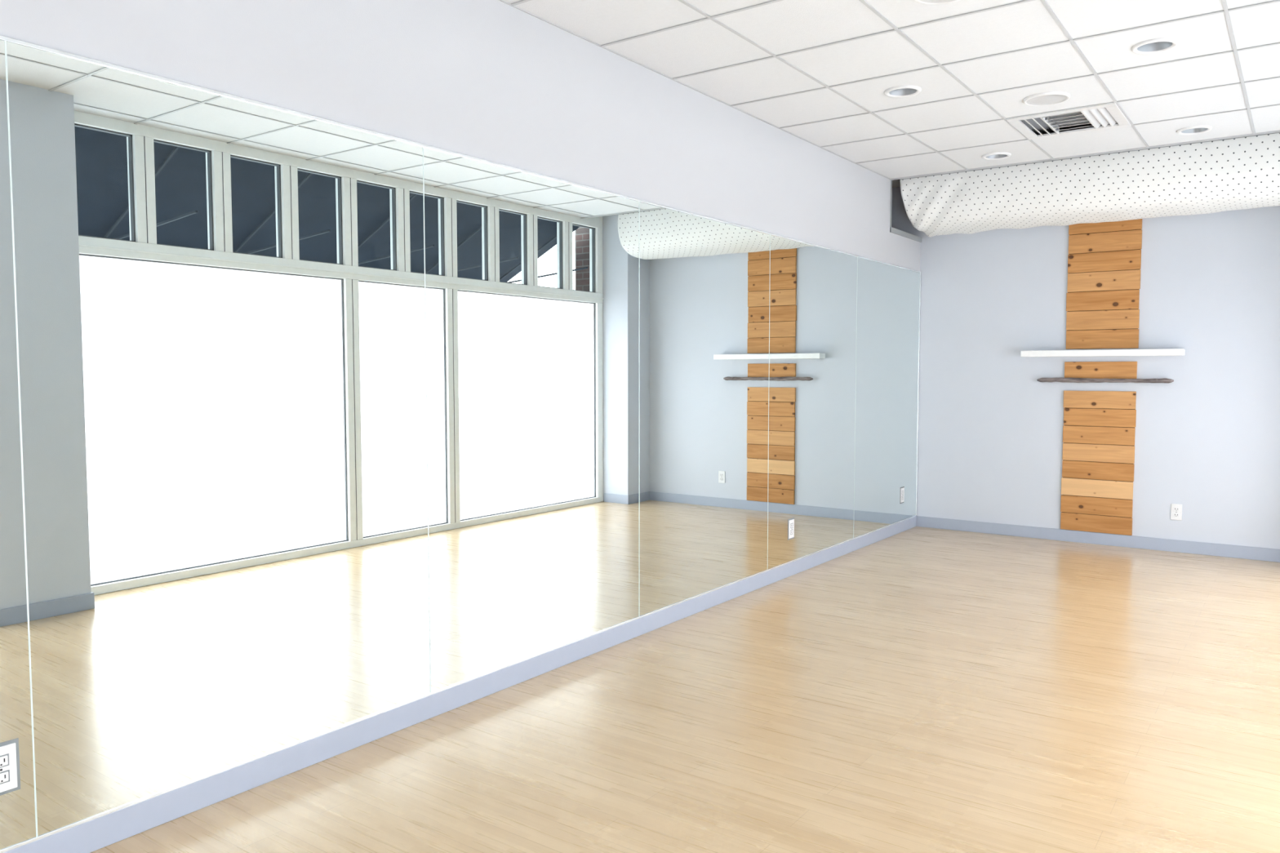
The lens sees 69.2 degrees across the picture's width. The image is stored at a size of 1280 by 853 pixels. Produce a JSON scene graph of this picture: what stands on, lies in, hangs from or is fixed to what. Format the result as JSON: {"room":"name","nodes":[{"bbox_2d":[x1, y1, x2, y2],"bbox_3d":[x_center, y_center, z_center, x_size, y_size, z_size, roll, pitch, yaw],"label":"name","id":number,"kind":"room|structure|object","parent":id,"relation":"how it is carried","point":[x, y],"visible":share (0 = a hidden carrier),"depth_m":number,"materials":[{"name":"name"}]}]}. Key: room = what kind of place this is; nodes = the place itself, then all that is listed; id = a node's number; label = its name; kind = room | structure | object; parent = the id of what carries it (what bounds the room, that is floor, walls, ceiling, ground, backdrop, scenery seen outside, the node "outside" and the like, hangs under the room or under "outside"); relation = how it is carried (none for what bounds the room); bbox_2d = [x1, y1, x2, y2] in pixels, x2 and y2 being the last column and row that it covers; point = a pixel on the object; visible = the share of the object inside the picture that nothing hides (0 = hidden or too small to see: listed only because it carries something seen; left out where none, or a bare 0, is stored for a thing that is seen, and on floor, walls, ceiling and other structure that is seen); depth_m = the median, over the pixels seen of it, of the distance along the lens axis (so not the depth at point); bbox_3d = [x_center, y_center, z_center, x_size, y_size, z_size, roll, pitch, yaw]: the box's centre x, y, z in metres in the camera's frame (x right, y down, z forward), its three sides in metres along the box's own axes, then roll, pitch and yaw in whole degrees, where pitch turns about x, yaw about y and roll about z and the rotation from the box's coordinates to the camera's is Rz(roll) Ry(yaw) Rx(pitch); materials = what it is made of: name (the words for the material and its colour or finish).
{"room":"exercise studio","nodes":[
{"label":"exercise studio","id":0,"kind":"room"},
{"bbox_2d":[0,0,921,852],"bbox_3d":[-0.962,-0.396,3.780,0.462,3.080,11.040,2,4,36],"label":"wall","id":1,"kind":"structure","parent":0,"point":[311,427],"depth_m":3.39,"materials":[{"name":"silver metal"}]},
{"bbox_2d":[0,737,20,795],"bbox_3d":[-1.689,0.907,2.451,0.009,0.140,0.090,2,4,36],"label":"wall outlet","id":2,"kind":"object","parent":1,"relation":"attached to","point":[10,775],"depth_m":2.47,"materials":[{"name":"white plastic"}]},
{"bbox_2d":[4,515,916,852],"bbox_3d":[-0.779,1.103,3.738,0.012,0.093,11.040,2,4,36],"label":"baseboard","id":3,"kind":"structure","parent":1,"relation":"attached to","point":[89,837],"depth_m":3.44,"materials":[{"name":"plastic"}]},
{"bbox_2d":[787,517,794,540],"bbox_3d":[1.013,0.685,6.198,0.009,0.140,0.090,2,4,36],"label":"wall outlet","id":4,"kind":"object","parent":1,"relation":"attached to","point":[790,522],"depth_m":6.19,"materials":[{"name":"white plastic"}]},
{"bbox_2d":[900,486,904,503],"bbox_3d":[2.234,0.584,7.891,0.009,0.140,0.090,2,4,36],"label":"wall outlet","id":5,"kind":"object","parent":1,"relation":"attached to","point":[902,489],"depth_m":7.88,"materials":[{"name":"white plastic"}]},
{"bbox_2d":[90,526,1279,852],"bbox_3d":[0.498,1.264,2.826,3.460,0.120,11.340,2,4,36],"label":"floor","id":6,"kind":"structure","parent":0,"point":[917,689],"depth_m":3.54,"materials":[{"name":"brown wood"}]},
{"bbox_2d":[498,0,1279,187],"bbox_3d":[0.385,-1.787,2.727,3.780,0.178,11.340,2,4,36],"label":"ceiling","id":7,"kind":"structure","parent":0,"point":[820,73],"depth_m":4.66,"materials":[{"name":"tile"}]},
{"bbox_2d":[884,84,921,97],"bbox_3d":[1.446,-1.872,5.098,0.196,0.072,0.196,2,4,36],"label":"recessed light","id":8,"kind":"object","parent":7,"relation":"in","point":[904,91],"visible":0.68,"depth_m":5.14,"materials":[{"name":"white plastic"}]},
{"bbox_2d":[915,0,959,4],"bbox_3d":[1.228,-1.761,3.756,0.244,0.013,0.244,2,4,36],"label":"ceiling light","id":9,"kind":"object","parent":7,"relation":"in","point":[925,2],"depth_m":3.85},
{"bbox_2d":[982,151,1011,159],"bbox_3d":[2.547,-1.962,6.625,0.196,0.072,0.196,2,4,36],"label":"recessed light","id":10,"kind":"object","parent":7,"relation":"in","point":[998,155],"visible":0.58,"depth_m":6.66,"materials":[{"name":"white plastic"}]},
{"bbox_2d":[1023,91,1070,106],"bbox_3d":[2.297,-1.849,5.238,0.244,0.013,0.244,2,4,36],"label":"ceiling speaker","id":11,"kind":"object","parent":7,"relation":"in","point":[1050,98],"depth_m":5.22},
{"bbox_2d":[1005,102,1131,139],"bbox_3d":[2.653,-1.906,5.731,0.606,0.059,0.606,2,4,36],"label":"ceiling air vent","id":12,"kind":"object","parent":7,"relation":"in","point":[1103,114],"depth_m":5.77,"materials":[{"name":"white metal"}]},
{"bbox_2d":[900,132,1279,236],"bbox_3d":[3.373,-1.786,6.924,2.685,0.489,0.740,2,4,36],"label":"air duct","id":13,"kind":"object","parent":7,"relation":"hanging from","point":[1238,173],"visible":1,"depth_m":6.63,"materials":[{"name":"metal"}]},
{"bbox_2d":[1131,37,1178,53],"bbox_3d":[2.436,-1.829,4.387,0.196,0.072,0.196,2,4,36],"label":"recessed light","id":14,"kind":"object","parent":7,"relation":"in","point":[1153,46],"visible":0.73,"depth_m":4.42,"materials":[{"name":"white plastic"}]},
{"bbox_2d":[1177,124,1212,134],"bbox_3d":[3.537,-1.920,5.914,0.196,0.072,0.196,2,4,36],"label":"recessed light","id":15,"kind":"object","parent":7,"relation":"in","point":[1193,130],"visible":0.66,"depth_m":5.94,"materials":[{"name":"white plastic"}]},
{"bbox_2d":[891,186,1279,549],"bbox_3d":[3.654,-0.608,7.346,3.780,3.080,0.150,2,4,36],"label":"wall","id":16,"kind":"structure","parent":0,"point":[990,442],"depth_m":7.14,"materials":[{"name":"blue paint"}]},
{"bbox_2d":[916,515,1279,562],"bbox_3d":[3.617,0.887,7.361,2.883,0.093,0.012,2,4,36],"label":"baseboard","id":17,"kind":"structure","parent":16,"relation":"attached to","point":[1095,538],"depth_m":7.30,"materials":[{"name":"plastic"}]},
{"bbox_2d":[1060,218,1142,535],"bbox_3d":[3.613,-0.410,7.281,0.521,2.502,0.021,2,4,36],"label":"wall panel","id":18,"kind":"object","parent":16,"relation":"attached to","point":[1104,258],"visible":0.98,"depth_m":7.27,"materials":[{"name":"brown wood"}]},
{"bbox_2d":[1020,348,1185,356],"bbox_3d":[3.581,-0.572,7.221,1.140,0.049,0.140,2,4,36],"label":"wall shelf","id":19,"kind":"object","parent":16,"relation":"attached to","point":[1165,352],"visible":1,"depth_m":7.14,"materials":[{"name":"white paint"}]},
{"bbox_2d":[1036,377,1173,382],"bbox_3d":[3.619,-0.361,7.247,0.965,0.041,0.074,2,4,36],"label":"wall shelf","id":20,"kind":"object","parent":16,"relation":"attached to","point":[1041,380],"visible":1,"depth_m":7.22,"materials":[{"name":"grey wood"}]},
{"bbox_2d":[1170,503,1182,520],"bbox_3d":[4.064,0.648,7.026,0.074,0.122,0.009,2,4,36],"label":"wall outlet","id":21,"kind":"object","parent":16,"relation":"attached to","point":[1175,509],"visible":1,"depth_m":7.03,"materials":[{"name":"white plastic"}]}
]}

